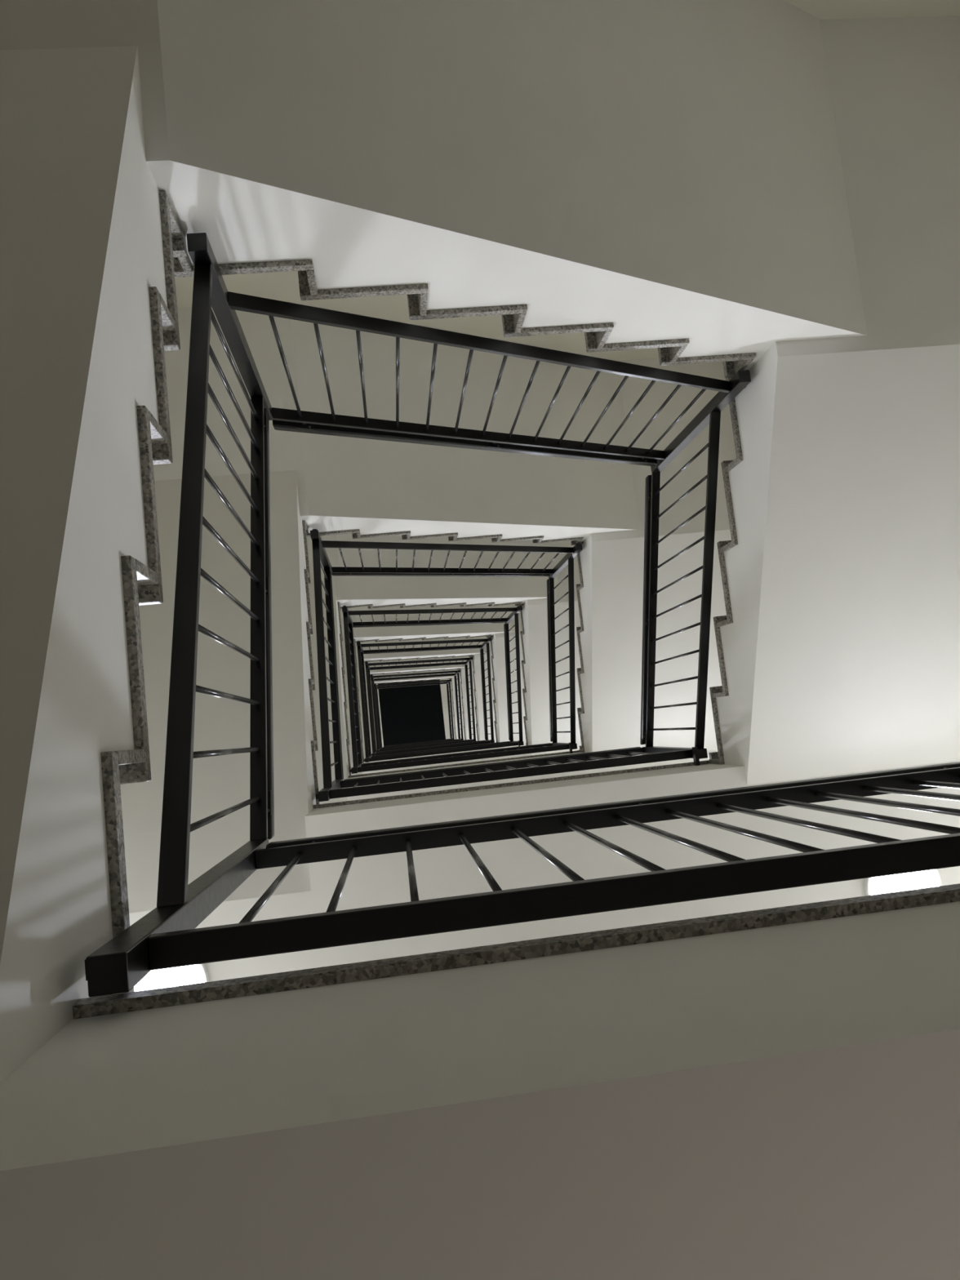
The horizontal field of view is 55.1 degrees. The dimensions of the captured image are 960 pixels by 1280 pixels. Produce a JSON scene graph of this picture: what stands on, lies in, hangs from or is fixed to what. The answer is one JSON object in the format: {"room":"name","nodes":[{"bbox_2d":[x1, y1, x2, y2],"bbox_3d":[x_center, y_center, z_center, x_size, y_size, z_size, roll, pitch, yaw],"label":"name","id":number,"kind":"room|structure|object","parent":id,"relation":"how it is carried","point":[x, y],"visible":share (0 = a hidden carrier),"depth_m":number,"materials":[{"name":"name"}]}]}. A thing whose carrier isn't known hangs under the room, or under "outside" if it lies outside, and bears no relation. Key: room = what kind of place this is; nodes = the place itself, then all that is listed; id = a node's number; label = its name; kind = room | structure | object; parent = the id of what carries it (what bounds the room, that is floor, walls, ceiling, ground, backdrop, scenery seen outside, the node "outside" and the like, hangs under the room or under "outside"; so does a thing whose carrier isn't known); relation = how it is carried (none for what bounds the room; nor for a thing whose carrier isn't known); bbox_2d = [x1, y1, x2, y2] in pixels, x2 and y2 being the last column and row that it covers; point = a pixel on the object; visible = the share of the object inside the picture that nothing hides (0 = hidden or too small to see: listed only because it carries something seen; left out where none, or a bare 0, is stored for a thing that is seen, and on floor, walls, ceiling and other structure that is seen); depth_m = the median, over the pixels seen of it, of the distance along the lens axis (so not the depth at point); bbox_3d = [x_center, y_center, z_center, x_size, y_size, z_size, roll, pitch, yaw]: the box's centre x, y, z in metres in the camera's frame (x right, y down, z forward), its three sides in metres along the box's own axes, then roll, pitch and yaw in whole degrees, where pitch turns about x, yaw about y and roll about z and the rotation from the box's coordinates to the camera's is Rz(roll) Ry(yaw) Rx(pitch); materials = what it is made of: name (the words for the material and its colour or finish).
{"room":"stairwell","nodes":[
{"label":"stairwell","id":0,"kind":"room"},
{"bbox_2d":[370,670,457,680],"bbox_3d":[-1.329,0.718,18.860,1.770,2.206,0.060,-6,-95,-6],"label":"stair railing","id":1,"kind":"object","parent":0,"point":[446,673],"visible":0.97,"depth_m":18.95,"materials":[{"name":"black metal"}]},
{"bbox_2d":[376,678,455,747],"bbox_3d":[-1.876,2.162,25.823,4.270,0.300,3.975,-6,-95,-6],"label":"ceiling","id":2,"kind":"structure","parent":0,"point":[443,686],"depth_m":25.76,"materials":[{"name":"white paint"}]},
{"bbox_2d":[377,679,445,746],"bbox_3d":[-1.913,1.916,25.715,1.732,0.018,2.150,-6,-95,-6],"label":"window","id":3,"kind":"structure","parent":2,"relation":"attached to","point":[409,714],"depth_m":25.69,"materials":[{"name":"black glass"}]},
{"bbox_2d":[174,0,959,360],"bbox_3d":[-0.832,-1.380,12.164,4.270,28.282,0.250,-6,-95,-6],"label":"stairs","id":4,"kind":"structure","parent":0,"point":[277,286],"depth_m":5.06,"materials":[{"name":"paint"}]},
{"bbox_2d":[0,0,186,257],"bbox_3d":[-1.361,-1.511,2.069,1.215,0.296,1.275,-6,-95,-6],"label":"landing","id":5,"kind":"object","parent":4,"relation":"attached to","point":[24,24],"visible":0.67,"depth_m":1.94,"materials":[{"name":"white paint"}]},
{"bbox_2d":[153,306,308,536],"bbox_3d":[-1.645,-1.186,5.174,1.215,0.296,1.275,-6,-95,-6],"label":"landing","id":6,"kind":"object","parent":4,"relation":"attached to","point":[257,329],"visible":0.19,"depth_m":5.06,"materials":[{"name":"white paint"}]},
{"bbox_2d":[306,534,340,609],"bbox_3d":[-1.929,-0.861,8.280,1.215,0.296,1.275,-6,-95,-6],"label":"landing","id":7,"kind":"object","parent":4,"relation":"attached to","point":[329,550],"visible":0.14,"depth_m":8.17,"materials":[{"name":"white paint"}]},
{"bbox_2d":[340,608,355,644],"bbox_3d":[-2.213,-0.536,11.385,1.215,0.296,1.275,-6,-95,-6],"label":"landing","id":8,"kind":"object","parent":4,"relation":"attached to","point":[348,609],"visible":0.12,"depth_m":11.26,"materials":[{"name":"white paint"}]},
{"bbox_2d":[373,669,460,684],"bbox_3d":[-1.458,0.319,21.428,2.268,1.422,1.240,-6,-95,-6],"label":"flight","id":9,"kind":"object","parent":4,"relation":"attached to","point":[445,677],"visible":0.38,"depth_m":21.25,"materials":[{"name":"white paint"}]},
{"bbox_2d":[374,680,448,688],"bbox_3d":[-1.613,1.043,21.965,1.770,2.206,0.060,-6,-95,-6],"label":"stair railing","id":10,"kind":"object","parent":9,"relation":"attached to","point":[434,682],"visible":0.93,"depth_m":22.04,"materials":[{"name":"black metal"}]},
{"bbox_2d":[368,656,472,675],"bbox_3d":[-1.174,-0.006,18.323,2.268,1.422,1.240,-6,-95,-6],"label":"flight","id":11,"kind":"object","parent":4,"relation":"attached to","point":[460,666],"visible":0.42,"depth_m":18.12,"materials":[{"name":"white paint"}]},
{"bbox_2d":[360,636,491,662],"bbox_3d":[-0.890,-0.331,15.217,2.268,1.422,1.240,-6,-95,-6],"label":"flight","id":12,"kind":"object","parent":4,"relation":"attached to","point":[380,657],"visible":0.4,"depth_m":15.00,"materials":[{"name":"white paint"}]},
{"bbox_2d":[350,604,519,642],"bbox_3d":[-0.606,-0.656,12.112,2.268,1.422,1.240,-6,-95,-6],"label":"flight","id":13,"kind":"object","parent":4,"relation":"attached to","point":[469,630],"visible":0.34,"depth_m":11.88,"materials":[{"name":"white paint"}]},
{"bbox_2d":[356,638,487,653],"bbox_3d":[-0.761,0.068,12.649,1.770,2.206,0.060,-6,-95,-6],"label":"stair railing","id":14,"kind":"object","parent":13,"relation":"attached to","point":[358,643],"visible":0.98,"depth_m":12.72,"materials":[{"name":"black metal"}]},
{"bbox_2d":[330,533,559,608],"bbox_3d":[-0.322,-0.981,9.007,2.268,1.422,1.240,-6,-95,-6],"label":"flight","id":15,"kind":"object","parent":4,"relation":"attached to","point":[371,592],"visible":0.37,"depth_m":8.77,"materials":[{"name":"white paint"}]},
{"bbox_2d":[342,605,516,627],"bbox_3d":[-0.477,-0.257,9.544,1.770,2.206,0.060,-6,-95,-6],"label":"stair railing","id":16,"kind":"object","parent":15,"relation":"attached to","point":[464,621],"visible":0.99,"depth_m":9.61,"materials":[{"name":"black metal"}]},
{"bbox_2d":[282,301,639,544],"bbox_3d":[-0.037,-1.306,5.902,2.268,1.422,1.240,-6,-95,-6],"label":"flight","id":17,"kind":"object","parent":4,"relation":"attached to","point":[361,487],"visible":0.77,"depth_m":5.65,"materials":[{"name":"white paint"}]},
{"bbox_2d":[310,528,573,576],"bbox_3d":[-0.193,-0.582,6.439,1.770,2.206,0.060,-6,-95,-6],"label":"stair railing","id":18,"kind":"object","parent":17,"relation":"attached to","point":[314,534],"visible":0.99,"depth_m":6.48,"materials":[{"name":"black metal"}]},
{"bbox_2d":[133,0,867,373],"bbox_3d":[0.247,-1.631,2.797,2.268,1.422,1.240,-6,-95,-6],"label":"flight","id":19,"kind":"object","parent":4,"relation":"attached to","point":[667,175],"visible":0.95,"depth_m":2.56,"materials":[{"name":"white paint"}]},
{"bbox_2d":[186,232,730,466],"bbox_3d":[0.091,-0.907,3.334,1.770,2.206,0.060,-6,-95,-6],"label":"stair railing","id":20,"kind":"object","parent":19,"relation":"attached to","point":[224,303],"visible":0.98,"depth_m":3.25,"materials":[{"name":"black metal"}]},
{"bbox_2d":[486,605,522,637],"bbox_3d":[0.672,-0.724,12.841,1.282,0.282,1.240,-6,-95,-6],"label":"landing","id":21,"kind":"object","parent":4,"relation":"attached to","point":[519,614],"visible":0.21,"depth_m":12.64,"materials":[{"name":"white paint"}]},
{"bbox_2d":[515,541,580,606],"bbox_3d":[0.956,-1.048,9.736,1.282,0.282,1.240,-6,-95,-6],"label":"landing","id":22,"kind":"object","parent":4,"relation":"attached to","point":[563,586],"visible":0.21,"depth_m":9.55,"materials":[{"name":"white paint"}]},
{"bbox_2d":[570,357,736,545],"bbox_3d":[1.240,-1.373,6.631,1.282,0.282,1.240,-6,-95,-6],"label":"landing","id":23,"kind":"object","parent":4,"relation":"attached to","point":[633,388],"visible":0.36,"depth_m":6.50,"materials":[{"name":"white paint"}]},
{"bbox_2d":[722,15,959,377],"bbox_3d":[1.524,-1.698,3.526,1.282,0.282,1.240,-6,-95,-6],"label":"landing","id":24,"kind":"object","parent":4,"relation":"attached to","point":[895,82],"visible":0.34,"depth_m":3.39,"materials":[{"name":"white paint"}]},
{"bbox_3d":[1.629,0.494,12.193,0.250,28.281,4.475,-6,-95,-6],"label":"wall","id":25,"kind":"structure","parent":0,"visible":0},
{"bbox_2d":[451,676,464,740],"bbox_3d":[-0.042,1.671,22.506,1.211,1.242,1.663,-6,-95,-6],"label":"flight","id":26,"kind":"object","parent":25,"relation":"attached to","point":[453,691],"visible":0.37,"depth_m":22.29,"materials":[{"name":"white paint"}]},
{"bbox_2d":[446,679,453,738],"bbox_3d":[-0.728,1.754,23.024,0.060,2.054,1.427,-6,-95,-6],"label":"stair railing","id":27,"kind":"object","parent":26,"relation":"attached to","point":[448,690],"visible":0.94,"depth_m":23.10,"materials":[{"name":"black metal"}]},
{"bbox_2d":[459,666,477,741],"bbox_3d":[0.242,1.345,19.401,1.211,1.242,1.663,-6,-95,-6],"label":"flight","id":28,"kind":"object","parent":25,"relation":"attached to","point":[463,683],"visible":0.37,"depth_m":19.17,"materials":[{"name":"white paint"}]},
{"bbox_2d":[453,670,463,738],"bbox_3d":[-0.444,1.429,19.919,0.060,2.054,1.427,-6,-95,-6],"label":"stair railing","id":29,"kind":"object","parent":28,"relation":"attached to","point":[459,671],"visible":0.97,"depth_m":20.00,"materials":[{"name":"black metal"}]},
{"bbox_2d":[471,652,496,742],"bbox_3d":[0.526,1.020,16.295,1.211,1.242,1.663,-6,-95,-6],"label":"flight","id":30,"kind":"object","parent":25,"relation":"attached to","point":[477,673],"visible":0.28,"depth_m":16.06,"materials":[{"name":"white paint"}]},
{"bbox_2d":[464,657,475,739],"bbox_3d":[-0.160,1.104,16.813,0.060,2.054,1.427,-6,-95,-6],"label":"stair railing","id":31,"kind":"object","parent":30,"relation":"attached to","point":[466,668],"visible":1,"depth_m":16.94,"materials":[{"name":"black metal"}]},
{"bbox_2d":[490,631,526,748],"bbox_3d":[0.810,0.696,13.190,1.211,1.242,1.663,-6,-95,-6],"label":"flight","id":32,"kind":"object","parent":25,"relation":"attached to","point":[498,658],"visible":0.33,"depth_m":12.94,"materials":[{"name":"white paint"}]},
{"bbox_2d":[480,637,493,740],"bbox_3d":[0.124,0.779,13.708,0.060,2.054,1.427,-6,-95,-6],"label":"stair railing","id":33,"kind":"object","parent":32,"relation":"attached to","point":[484,644],"visible":0.99,"depth_m":13.73,"materials":[{"name":"black metal"}]},
{"bbox_2d":[520,595,581,755],"bbox_3d":[1.094,0.370,10.085,1.211,1.242,1.663,-6,-95,-6],"label":"flight","id":34,"kind":"object","parent":25,"relation":"attached to","point":[534,616],"visible":0.46,"depth_m":9.84,"materials":[{"name":"white paint"}]},
{"bbox_2d":[503,605,523,741],"bbox_3d":[0.408,0.454,10.603,0.060,2.054,1.427,-6,-95,-6],"label":"stair railing","id":35,"kind":"object","parent":34,"relation":"attached to","point":[514,615],"visible":0.99,"depth_m":10.61,"materials":[{"name":"black metal"}]},
{"bbox_2d":[576,521,731,760],"bbox_3d":[1.378,0.045,6.980,1.211,1.242,1.663,-6,-95,-6],"label":"flight","id":36,"kind":"object","parent":25,"relation":"attached to","point":[610,591],"visible":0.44,"depth_m":6.73,"materials":[{"name":"white paint"}]},
{"bbox_2d":[546,543,582,743],"bbox_3d":[0.692,0.129,7.498,0.060,2.054,1.427,-6,-95,-6],"label":"stair railing","id":37,"kind":"object","parent":36,"relation":"attached to","point":[568,559],"visible":0.97,"depth_m":7.46,"materials":[{"name":"black metal"}]},
{"bbox_2d":[708,329,959,785],"bbox_3d":[1.662,-0.280,3.875,1.211,1.242,1.663,-6,-95,-6],"label":"flight","id":38,"kind":"object","parent":25,"relation":"attached to","point":[837,639],"visible":0.94,"depth_m":3.64,"materials":[{"name":"white paint"}]},
{"bbox_2d":[640,369,751,748],"bbox_3d":[0.976,-0.196,4.393,0.060,2.054,1.427,-6,-95,-6],"label":"stair railing","id":39,"kind":"object","parent":38,"relation":"attached to","point":[710,414],"visible":0.98,"depth_m":4.31,"materials":[{"name":"black metal"}]},
{"bbox_3d":[-0.385,2.803,11.767,4.270,28.281,0.250,-6,-95,-6],"label":"wall","id":40,"kind":"structure","parent":0,"visible":0},
{"bbox_2d":[364,747,500,763],"bbox_3d":[-0.603,2.208,13.341,4.270,0.434,1.269,-6,-95,-6],"label":"stair landing","id":41,"kind":"structure","parent":40,"relation":"attached to","point":[493,748],"depth_m":13.18,"materials":[{"name":"white paint"}]},
{"bbox_2d":[355,643,365,759],"bbox_3d":[-2.320,0.973,13.880,1.215,1.232,1.841,-6,-95,-6],"label":"flight","id":42,"kind":"object","parent":41,"relation":"on","point":[356,646],"visible":0.05,"depth_m":13.77,"materials":[{"name":"white paint"}]},
{"bbox_2d":[365,664,376,755],"bbox_3d":[-1.731,1.101,14.537,0.060,2.038,1.427,-6,-95,-6],"label":"stair railing","id":43,"kind":"object","parent":42,"relation":"attached to","point":[367,670],"visible":0.99,"depth_m":14.40,"materials":[{"name":"black metal"}]},
{"bbox_3d":[-2.497,-0.211,14.490,1.215,0.296,1.275,-6,-95,-6],"label":"landing","id":44,"kind":"object","parent":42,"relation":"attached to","visible":0},
{"bbox_2d":[364,657,469,670],"bbox_3d":[-1.045,0.393,15.755,1.770,2.206,0.060,-6,-95,-6],"label":"stair railing","id":45,"kind":"object","parent":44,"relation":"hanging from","point":[455,663],"visible":0.94,"depth_m":15.83,"materials":[{"name":"black metal"}]},
{"bbox_2d":[374,739,494,755],"bbox_3d":[-0.708,1.657,14.090,1.770,1.096,0.086,-6,-95,-6],"label":"stair railing","id":46,"kind":"object","parent":41,"relation":"attached to","point":[488,741],"visible":0.95,"depth_m":13.67,"materials":[{"name":"black metal"}]},
{"bbox_2d":[351,742,576,775],"bbox_3d":[-0.319,1.883,10.236,4.270,0.434,1.269,-6,-95,-6],"label":"stair landing","id":47,"kind":"structure","parent":40,"relation":"attached to","point":[526,754],"depth_m":10.08,"materials":[{"name":"white paint"}]},
{"bbox_2d":[340,617,364,767],"bbox_3d":[-2.036,0.648,10.775,1.215,1.232,1.841,-6,-95,-6],"label":"flight","id":48,"kind":"object","parent":47,"relation":"on","point":[342,619],"visible":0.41,"depth_m":10.75,"materials":[{"name":"white paint"}]},
{"bbox_2d":[357,645,371,762],"bbox_3d":[-1.447,0.776,11.431,0.060,2.038,1.427,-6,-95,-6],"label":"stair railing","id":49,"kind":"object","parent":48,"relation":"attached to","point":[361,659],"visible":0.98,"depth_m":11.33,"materials":[{"name":"black metal"}]},
{"bbox_2d":[368,740,524,761],"bbox_3d":[-0.424,1.332,10.985,1.770,1.096,0.086,-6,-95,-6],"label":"stair railing","id":50,"kind":"object","parent":47,"relation":"attached to","point":[476,747],"visible":1,"depth_m":10.57,"materials":[{"name":"black metal"}]},
{"bbox_2d":[0,883,959,1279],"bbox_3d":[0.533,0.908,0.921,4.270,0.434,1.269,-6,-95,-6],"label":"stair landing","id":51,"kind":"structure","parent":40,"relation":"attached to","point":[773,1093],"depth_m":0.73,"materials":[{"name":"white paint"}]},
{"bbox_2d":[0,45,182,1083],"bbox_3d":[-1.184,-0.327,1.459,1.215,1.232,1.841,-6,-95,-6],"label":"flight","id":52,"kind":"object","parent":51,"relation":"on","point":[89,313],"visible":0.92,"depth_m":1.36,"materials":[{"name":"white paint"}]},
{"bbox_2d":[84,263,274,997],"bbox_3d":[-0.595,-0.199,2.116,0.060,2.038,1.427,-6,-95,-6],"label":"stair railing","id":53,"kind":"object","parent":52,"relation":"attached to","point":[121,963],"visible":0.99,"depth_m":1.80,"materials":[{"name":"black metal"}]},
{"bbox_2d":[147,761,959,970],"bbox_3d":[0.428,0.357,1.669,1.770,1.096,0.086,-6,-95,-6],"label":"stair railing","id":54,"kind":"object","parent":51,"relation":"attached to","point":[246,939],"visible":1,"depth_m":1.23,"materials":[{"name":"black metal"}]},
{"bbox_2d":[318,746,717,804],"bbox_3d":[-0.035,1.558,7.131,4.270,0.434,1.269,-6,-95,-6],"label":"stair landing","id":55,"kind":"structure","parent":40,"relation":"attached to","point":[686,760],"depth_m":7.05,"materials":[{"name":"white paint"}]},
{"bbox_2d":[308,572,351,782],"bbox_3d":[-1.752,0.323,7.670,1.215,1.232,1.841,-6,-95,-6],"label":"flight","id":56,"kind":"object","parent":55,"relation":"on","point":[338,629],"visible":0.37,"depth_m":7.58,"materials":[{"name":"white paint"}]},
{"bbox_2d":[342,612,362,773],"bbox_3d":[-1.163,0.451,8.326,0.060,2.038,1.427,-6,-95,-6],"label":"stair railing","id":57,"kind":"object","parent":56,"relation":"attached to","point":[348,633],"visible":0.98,"depth_m":8.30,"materials":[{"name":"black metal"}]},
{"bbox_2d":[357,742,577,772],"bbox_3d":[-0.140,1.007,7.880,1.770,1.096,0.086,-6,-95,-6],"label":"stair railing","id":58,"kind":"object","parent":55,"relation":"attached to","point":[458,757],"visible":1,"depth_m":7.48,"materials":[{"name":"black metal"}]},
{"bbox_2d":[124,751,959,982],"bbox_3d":[0.249,1.233,4.026,4.270,0.434,1.269,-6,-95,-6],"label":"stair landing","id":59,"kind":"structure","parent":40,"relation":"attached to","point":[376,880],"depth_m":3.85,"materials":[{"name":"white paint"}]},
{"bbox_2d":[133,963,208,991],"bbox_3d":[-1.248,1.371,3.638,0.340,0.035,0.340,-6,-95,-6],"label":"ceiling lamp","id":60,"kind":"object","parent":59,"relation":"attached to","point":[192,974],"visible":0.2,"depth_m":3.63,"materials":[{"name":"white"}]},
{"bbox_2d":[120,470,319,834],"bbox_3d":[-1.468,-0.002,4.564,1.215,1.232,1.841,-6,-95,-6],"label":"flight","id":61,"kind":"object","parent":59,"relation":"on","point":[220,783],"visible":0.34,"depth_m":4.36,"materials":[{"name":"white paint"}]},
{"bbox_2d":[311,539,343,801],"bbox_3d":[-0.879,0.126,5.221,0.060,2.038,1.427,-6,-95,-6],"label":"stair railing","id":62,"kind":"object","parent":61,"relation":"attached to","point":[323,795],"visible":0.99,"depth_m":5.19,"materials":[{"name":"black metal"}]},
{"bbox_2d":[328,746,707,799],"bbox_3d":[0.144,0.682,4.775,1.770,1.096,0.086,-6,-95,-6],"label":"stair railing","id":63,"kind":"object","parent":59,"relation":"attached to","point":[624,757],"visible":1,"depth_m":4.39,"materials":[{"name":"black metal"}]},
{"bbox_2d":[864,869,942,895],"bbox_3d":[1.821,1.063,3.951,0.340,0.035,0.340,-6,-95,-6],"label":"ceiling lamp","id":64,"kind":"object","parent":59,"relation":"attached to","point":[926,878],"visible":0.26,"depth_m":3.94,"materials":[{"name":"white"}]},
{"bbox_3d":[-0.887,2.533,16.446,4.270,0.433,1.269,-6,-95,-6],"label":"stair landing","id":65,"kind":"structure","parent":40,"relation":"attached to","visible":0},
{"bbox_2d":[364,662,372,753],"bbox_3d":[-2.604,1.298,16.985,1.215,1.232,1.841,-6,-95,-6],"label":"flight","id":66,"kind":"object","parent":65,"relation":"on","point":[364,662],"visible":0.02,"depth_m":16.88,"materials":[{"name":"white paint"}]},
{"bbox_2d":[370,677,379,751],"bbox_3d":[-2.015,1.426,17.642,0.060,2.038,1.427,-6,-95,-6],"label":"stair railing","id":67,"kind":"object","parent":66,"relation":"attached to","point":[371,678],"visible":0.94,"depth_m":17.47,"materials":[{"name":"black metal"}]},
{"bbox_2d":[378,738,475,751],"bbox_3d":[-0.992,1.982,17.195,1.770,1.096,0.086,-6,-95,-6],"label":"stair railing","id":68,"kind":"object","parent":65,"relation":"attached to","point":[473,740],"visible":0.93,"depth_m":16.78,"materials":[{"name":"black metal"}]},
{"bbox_3d":[-1.171,2.858,19.552,4.270,0.433,1.269,-6,-95,-6],"label":"stair landing","id":69,"kind":"structure","parent":40,"relation":"attached to","visible":0},
{"bbox_2d":[381,738,463,749],"bbox_3d":[-1.276,2.307,20.300,1.770,1.096,0.086,-6,-95,-6],"label":"stair railing","id":70,"kind":"object","parent":69,"relation":"attached to","point":[442,741],"visible":0.73,"depth_m":19.89,"materials":[{"name":"black metal"}]},
{"bbox_3d":[-2.888,1.623,20.090,1.215,1.232,1.841,-6,-95,-6],"label":"flight","id":71,"kind":"object","parent":69,"relation":"on","visible":0},
{"bbox_2d":[374,686,382,749],"bbox_3d":[-2.299,1.751,20.747,0.060,2.038,1.427,-6,-95,-6],"label":"stair railing","id":72,"kind":"object","parent":71,"relation":"attached to","point":[375,688],"visible":0.91,"depth_m":20.58,"materials":[{"name":"black metal"}]},
{"bbox_3d":[-1.455,3.183,22.657,4.270,0.433,1.269,-6,-95,-6],"label":"stair landing","id":73,"kind":"structure","parent":40,"relation":"attached to","visible":0},
{"bbox_2d":[383,738,454,746],"bbox_3d":[-1.560,2.632,23.405,1.770,1.096,0.086,-6,-95,-6],"label":"stair railing","id":74,"kind":"object","parent":73,"relation":"attached to","point":[446,739],"visible":0.69,"depth_m":23.00,"materials":[{"name":"black metal"}]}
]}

